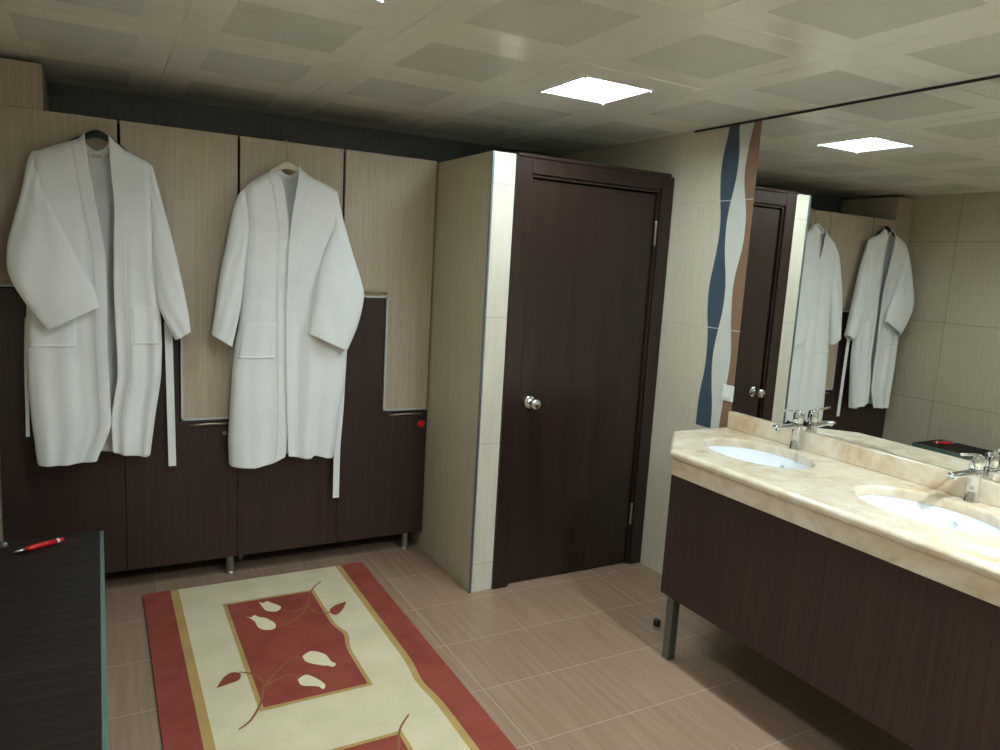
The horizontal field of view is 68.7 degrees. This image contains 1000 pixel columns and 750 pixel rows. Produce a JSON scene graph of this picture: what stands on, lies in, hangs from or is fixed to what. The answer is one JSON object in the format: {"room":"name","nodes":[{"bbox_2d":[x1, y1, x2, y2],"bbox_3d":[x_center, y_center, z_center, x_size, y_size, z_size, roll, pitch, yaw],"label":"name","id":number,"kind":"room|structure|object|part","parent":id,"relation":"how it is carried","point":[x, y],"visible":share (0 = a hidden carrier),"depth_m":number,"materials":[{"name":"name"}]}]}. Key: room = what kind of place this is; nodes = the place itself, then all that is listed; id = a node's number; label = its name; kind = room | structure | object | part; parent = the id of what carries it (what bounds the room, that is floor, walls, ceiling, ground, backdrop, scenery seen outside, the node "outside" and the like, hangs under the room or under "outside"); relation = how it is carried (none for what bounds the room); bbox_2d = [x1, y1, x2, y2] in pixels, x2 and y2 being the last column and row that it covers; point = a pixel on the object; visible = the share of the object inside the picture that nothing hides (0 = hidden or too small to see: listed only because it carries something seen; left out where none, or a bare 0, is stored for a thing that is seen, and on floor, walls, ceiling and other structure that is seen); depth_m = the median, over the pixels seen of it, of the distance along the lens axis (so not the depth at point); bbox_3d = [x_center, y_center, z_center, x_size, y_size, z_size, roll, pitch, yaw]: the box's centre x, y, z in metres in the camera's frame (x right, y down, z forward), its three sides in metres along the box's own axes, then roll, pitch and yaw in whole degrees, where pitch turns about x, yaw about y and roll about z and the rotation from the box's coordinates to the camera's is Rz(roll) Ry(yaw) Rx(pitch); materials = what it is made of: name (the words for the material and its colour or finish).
{"room":"changing room","nodes":[
{"label":"changing room","id":0,"kind":"room"},
{"bbox_2d":[0,466,3,541],"bbox_3d":[-1.043,0.231,1.024,0.100,2.311,5.720,-1,10,-29],"label":"wall","id":1,"kind":"structure","parent":0,"point":[1,509],"depth_m":3.10,"materials":[{"name":"beige tile"}]},
{"bbox_2d":[47,81,558,162],"bbox_3d":[-1.024,-0.247,4.198,3.000,2.311,0.100,-1,10,-29],"label":"wall","id":2,"kind":"structure","parent":0,"point":[63,98],"depth_m":3.79,"materials":[{"name":"grey paint"}]},
{"bbox_2d":[408,151,516,592],"bbox_3d":[0.110,-0.067,4.157,1.058,2.097,1.108,-1,10,-29],"label":"wall partition","id":3,"kind":"structure","parent":0,"point":[462,196],"depth_m":3.58,"materials":[{"name":"tile"}]},
{"bbox_2d":[468,150,494,593],"bbox_3d":[-0.088,0.032,3.425,0.010,2.097,0.010,-1,10,-29],"label":"trim","id":4,"kind":"structure","parent":3,"relation":"attached to","point":[493,151],"depth_m":3.41,"materials":[{"name":"silver metal"}]},
{"bbox_2d":[491,152,674,588],"bbox_3d":[0.416,0.012,3.727,0.935,2.104,0.170,-1,10,-29],"label":"door","id":5,"kind":"structure","parent":3,"relation":"in","point":[590,242],"depth_m":3.70,"materials":[{"name":"wood"}]},
{"bbox_3d":[0.162,0.139,3.556,0.066,0.066,0.076,-1,10,-29],"label":"knob","id":6,"kind":"part","parent":5,"relation":"part of","materials":[{"name":"silver metal"}]},
{"bbox_2d":[0,0,999,155],"bbox_3d":[0.385,-0.999,1.587,3.200,0.120,5.720,-1,10,-29],"label":"ceiling","id":7,"kind":"structure","parent":0,"point":[469,71],"depth_m":2.52,"materials":[{"name":"beige paint"}]},
{"bbox_2d":[539,75,653,104],"bbox_3d":[0.384,-1.160,2.933,0.328,0.054,0.328,-1,10,-29],"label":"ceiling light","id":8,"kind":"object","parent":7,"relation":"attached to","point":[586,88],"visible":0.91,"depth_m":3.04,"materials":[{"name":"white plastic"}]},
{"bbox_2d":[564,77,626,92],"bbox_3d":[0.385,-1.183,2.930,0.306,0.006,0.306,-1,10,-29],"label":"diffuser","id":9,"kind":"object","parent":8,"relation":"attached to","point":[589,85],"depth_m":3.03,"materials":[{"name":"white plastic"}]},
{"bbox_2d":[105,534,914,749],"bbox_3d":[0.248,1.387,1.948,3.200,0.100,5.720,-1,10,-29],"label":"floor","id":10,"kind":"structure","parent":0,"point":[572,660],"depth_m":2.99,"materials":[{"name":"tile"}]},
{"bbox_2d":[0,531,108,749],"bbox_3d":[-1.314,0.982,2.055,0.374,0.491,1.763,-1,10,-29],"label":"table","id":11,"kind":"object","parent":10,"relation":"on","point":[54,691],"depth_m":2.04,"materials":[{"name":"black wood"}]},
{"bbox_3d":[-1.811,0.619,2.671,0.022,0.014,0.022,-1,10,-29],"label":"bottle cap","id":12,"kind":"part","parent":11,"relation":"part of","materials":[{"name":"silver metal"}]},
{"bbox_2d":[14,538,64,552],"bbox_3d":[-1.680,0.623,2.669,0.022,0.021,0.170,9,10,32],"label":"pen","id":13,"kind":"object","parent":11,"relation":"on","point":[57,540],"visible":1,"depth_m":2.67,"materials":[{"name":"red plastic"}]},
{"bbox_2d":[0,105,237,573],"bbox_3d":[-1.770,-0.072,3.442,0.952,2.105,0.531,-1,10,-29],"label":"tall cabinet","id":14,"kind":"object","parent":10,"relation":"on","point":[150,512],"visible":0.41,"depth_m":3.30,"materials":[{"name":"wood"}]},
{"bbox_3d":[-1.875,-0.077,3.127,0.456,0.606,0.019,-1,10,-29],"label":"edge trim","id":15,"kind":"part","parent":14,"relation":"part of","materials":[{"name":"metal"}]},
{"bbox_2d":[0,58,48,110],"bbox_3d":[-2.047,-1.196,3.111,0.197,0.179,0.493,-1,10,-29],"label":"box","id":16,"kind":"object","parent":14,"relation":"on","point":[23,84],"visible":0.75,"depth_m":2.92,"materials":[{"name":"brown wood"}]},
{"bbox_3d":[-1.856,-0.430,3.076,0.456,1.299,0.018,-1,10,-29],"label":"door","id":17,"kind":"part","parent":14,"relation":"part of","materials":[{"name":"brown wood"}]},
{"bbox_3d":[-1.897,0.274,3.182,0.466,1.286,0.018,-1,10,-29],"label":"door","id":18,"kind":"part","parent":14,"relation":"part of","materials":[{"name":"laminate"}]},
{"bbox_2d":[69,129,126,150],"bbox_3d":[-1.675,-0.934,3.019,0.376,0.162,0.039,-1,10,-29],"label":"clothes hanger","id":19,"kind":"object","parent":14,"relation":"hanging from","point":[96,133],"visible":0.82,"depth_m":3.00,"materials":[{"name":"black plastic"}]},
{"bbox_2d":[6,132,190,466],"bbox_3d":[-1.662,-0.275,3.076,0.670,1.435,0.147,-1,10,-29],"label":"bathrobe","id":20,"kind":"object","parent":19,"relation":"hanging from","point":[91,257],"visible":1,"depth_m":3.06,"materials":[{"name":"white fabric"}]},
{"bbox_3d":[-1.438,-0.440,3.305,0.474,1.299,0.018,-1,10,-29],"label":"door","id":21,"kind":"part","parent":14,"relation":"part of","materials":[{"name":"brown wood"}]},
{"bbox_3d":[-1.478,0.263,3.411,0.484,1.286,0.018,-1,10,-29],"label":"door","id":22,"kind":"part","parent":14,"relation":"part of","materials":[{"name":"laminate"}]},
{"bbox_3d":[-1.457,-0.087,3.356,0.474,0.606,0.019,-1,10,-29],"label":"edge trim","id":23,"kind":"part","parent":14,"relation":"part of","materials":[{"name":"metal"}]},
{"bbox_3d":[-1.364,0.231,3.443,0.184,0.016,0.027,-1,10,-29],"label":"handle","id":24,"kind":"part","parent":14,"relation":"part of","materials":[{"name":"silver metal"}]},
{"bbox_3d":[-1.346,0.935,3.649,0.048,0.104,0.048,-1,10,-29],"label":"leg","id":25,"kind":"part","parent":14,"relation":"part of","materials":[{"name":"metal"}]},
{"bbox_2d":[143,562,516,749],"bbox_3d":[-0.578,1.197,2.506,1.035,0.015,2.532,-1,10,-29],"label":"rug","id":26,"kind":"object","parent":10,"relation":"on","point":[325,658],"visible":1,"depth_m":2.80,"materials":[{"name":"red fabric"}]},
{"bbox_2d":[235,136,436,559],"bbox_3d":[-0.923,-0.094,3.911,0.981,2.105,0.520,-1,10,-29],"label":"tall cabinet","id":27,"kind":"object","parent":10,"relation":"on","point":[387,202],"visible":0.59,"depth_m":3.77,"materials":[{"name":"wood"}]},
{"bbox_3d":[-1.356,0.909,3.818,0.048,0.104,0.048,-1,10,-29],"label":"leg","id":28,"kind":"part","parent":27,"relation":"part of","materials":[{"name":"metal"}]},
{"bbox_3d":[-1.050,0.253,3.646,0.489,1.286,0.018,-1,10,-29],"label":"door","id":29,"kind":"part","parent":27,"relation":"part of","materials":[{"name":"laminate"}]},
{"bbox_3d":[-1.009,-0.451,3.539,0.479,1.299,0.018,-1,10,-29],"label":"door","id":30,"kind":"part","parent":27,"relation":"part of","materials":[{"name":"brown wood"}]},
{"bbox_2d":[274,140,313,178],"bbox_3d":[-0.979,-0.961,3.423,0.380,0.272,0.082,-1,10,-29],"label":"clothes hanger","id":31,"kind":"object","parent":27,"relation":"hanging from","point":[285,165],"visible":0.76,"depth_m":3.38,"materials":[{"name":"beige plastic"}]},
{"bbox_2d":[211,165,363,497],"bbox_3d":[-0.995,-0.160,3.465,0.693,1.637,0.146,-1,10,-29],"label":"bathrobe","id":32,"kind":"object","parent":31,"relation":"hanging from","point":[289,266],"visible":1,"depth_m":3.44,"materials":[{"name":"white fabric"}]},
{"bbox_3d":[-0.967,-0.903,3.404,0.380,0.166,0.018,-1,10,-29],"label":"arm","id":33,"kind":"part","parent":31,"relation":"part of","materials":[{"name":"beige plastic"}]},
{"bbox_3d":[-0.634,-0.422,3.726,0.135,0.016,0.027,-1,10,-29],"label":"handle","id":34,"kind":"part","parent":27,"relation":"part of","materials":[{"name":"silver metal"}]},
{"bbox_3d":[-0.618,0.242,3.882,0.490,1.286,0.018,-1,10,-29],"label":"door","id":35,"kind":"part","parent":27,"relation":"part of","materials":[{"name":"laminate"}]},
{"bbox_3d":[-0.578,-0.462,3.775,0.480,1.299,0.018,-1,10,-29],"label":"door","id":36,"kind":"part","parent":27,"relation":"part of","materials":[{"name":"brown wood"}]},
{"bbox_3d":[-0.597,-0.109,3.826,0.480,0.606,0.019,-1,10,-29],"label":"edge trim","id":37,"kind":"part","parent":27,"relation":"part of","materials":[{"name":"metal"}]},
{"bbox_3d":[-0.534,0.915,4.093,0.048,0.104,0.048,-1,10,-29],"label":"leg","id":38,"kind":"part","parent":27,"relation":"part of","materials":[{"name":"metal"}]},
{"bbox_3d":[-0.503,0.210,3.914,0.187,0.016,0.027,-1,10,-29],"label":"handle","id":39,"kind":"part","parent":27,"relation":"part of","materials":[{"name":"silver metal"}]},
{"bbox_2d":[417,420,425,426],"bbox_3d":[-0.429,0.262,3.954,0.047,0.038,0.032,-1,10,-29],"label":"key","id":40,"kind":"object","parent":27,"relation":"in","point":[421,423],"visible":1,"depth_m":3.94,"materials":[{"name":"plastic"}]},
{"bbox_2d":[653,618,660,628],"bbox_3d":[0.715,1.133,3.333,0.033,0.042,0.033,-1,10,-29],"label":"door stop","id":41,"kind":"object","parent":10,"relation":"on","point":[656,622],"visible":1,"depth_m":3.32,"materials":[{"name":"rubber"}]},
{"bbox_2d":[660,475,999,749],"bbox_3d":[1.310,0.914,2.498,0.580,0.791,1.587,-1,10,-29],"label":"vanity cabinet","id":42,"kind":"object","parent":10,"relation":"on","point":[916,656],"visible":0.98,"depth_m":2.31,"materials":[{"name":"brown wood"}]},
{"bbox_3d":[0.717,1.052,3.065,0.042,0.283,0.042,-1,10,-29],"label":"leg","id":43,"kind":"part","parent":42,"relation":"part of","materials":[{"name":"silver metal"}]},
{"bbox_2d":[670,411,999,606],"bbox_3d":[1.273,0.414,2.530,0.600,0.181,1.896,-1,10,-29],"label":"countertop","id":44,"kind":"structure","parent":42,"relation":"on","point":[821,498],"depth_m":2.55,"materials":[{"name":"beige stone"}]},
{"bbox_2d":[708,446,808,468],"bbox_3d":[1.051,0.431,3.025,0.360,0.160,0.515,-1,10,-29],"label":"basin","id":45,"kind":"object","parent":44,"relation":"in","point":[745,454],"visible":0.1,"depth_m":3.19,"materials":[{"name":"white ceramic"}]},
{"bbox_2d":[773,409,804,450],"bbox_3d":[1.204,0.228,3.053,0.160,0.178,0.049,-1,10,-29],"label":"faucet","id":46,"kind":"object","parent":44,"relation":"on","point":[796,426],"visible":1,"depth_m":3.06,"materials":[{"name":"silver metal"}]},
{"bbox_3d":[1.196,0.218,3.047,0.141,0.026,0.033,-1,10,-29],"label":"spout","id":47,"kind":"part","parent":46,"relation":"part of","materials":[{"name":"silver metal"}]},
{"bbox_3d":[1.217,0.154,3.047,0.110,0.027,0.015,-1,10,-29],"label":"lever","id":48,"kind":"part","parent":46,"relation":"part of","materials":[{"name":"silver metal"}]},
{"bbox_2d":[857,495,999,535],"bbox_3d":[1.387,0.546,2.394,0.360,0.160,0.515,-1,10,-29],"label":"basin","id":49,"kind":"object","parent":44,"relation":"in","point":[914,510],"visible":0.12,"depth_m":2.53,"materials":[{"name":"white ceramic"}]},
{"bbox_2d":[947,453,984,503],"bbox_3d":[1.546,0.342,2.432,0.160,0.178,0.049,-1,10,-29],"label":"faucet","id":50,"kind":"object","parent":44,"relation":"on","point":[973,475],"visible":1,"depth_m":2.44,"materials":[{"name":"silver metal"}]},
{"bbox_3d":[1.539,0.332,2.425,0.141,0.026,0.033,-1,10,-29],"label":"spout","id":51,"kind":"part","parent":50,"relation":"part of","materials":[{"name":"silver metal"}]},
{"bbox_3d":[1.560,0.267,2.425,0.110,0.027,0.015,-1,10,-29],"label":"lever","id":52,"kind":"part","parent":50,"relation":"part of","materials":[{"name":"silver metal"}]},
{"bbox_2d":[559,121,999,574],"bbox_3d":[1.675,0.163,2.512,0.101,2.311,5.720,-1,10,-29],"label":"wall","id":53,"kind":"structure","parent":0,"point":[714,172],"depth_m":3.65,"materials":[{"name":"beige tile"}]},
{"bbox_2d":[721,384,733,401],"bbox_3d":[1.081,0.086,3.475,0.014,0.076,0.066,-1,10,-29],"label":"light switch","id":54,"kind":"object","parent":53,"relation":"attached to","point":[727,390],"visible":1,"depth_m":3.47,"materials":[{"name":"white plastic"}]},
{"bbox_2d":[694,74,999,132],"bbox_3d":[1.894,-0.901,1.955,0.006,0.010,3.885,-1,10,-29],"label":"trim","id":55,"kind":"structure","parent":53,"relation":"attached to","point":[998,75],"depth_m":2.84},
{"bbox_2d":[727,411,999,507],"bbox_3d":[1.533,0.358,2.652,0.020,0.078,1.877,-1,10,-29],"label":"backsplash","id":56,"kind":"structure","parent":53,"relation":"attached to","point":[925,474],"depth_m":2.82,"materials":[{"name":"beige stone"}]},
{"bbox_2d":[732,78,999,481],"bbox_3d":[1.581,-0.334,2.551,0.004,1.321,1.875,-1,10,-29],"label":"wall mirror","id":57,"kind":"object","parent":53,"relation":"attached to","point":[871,307],"visible":1,"depth_m":2.77,"materials":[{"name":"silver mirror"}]}
]}

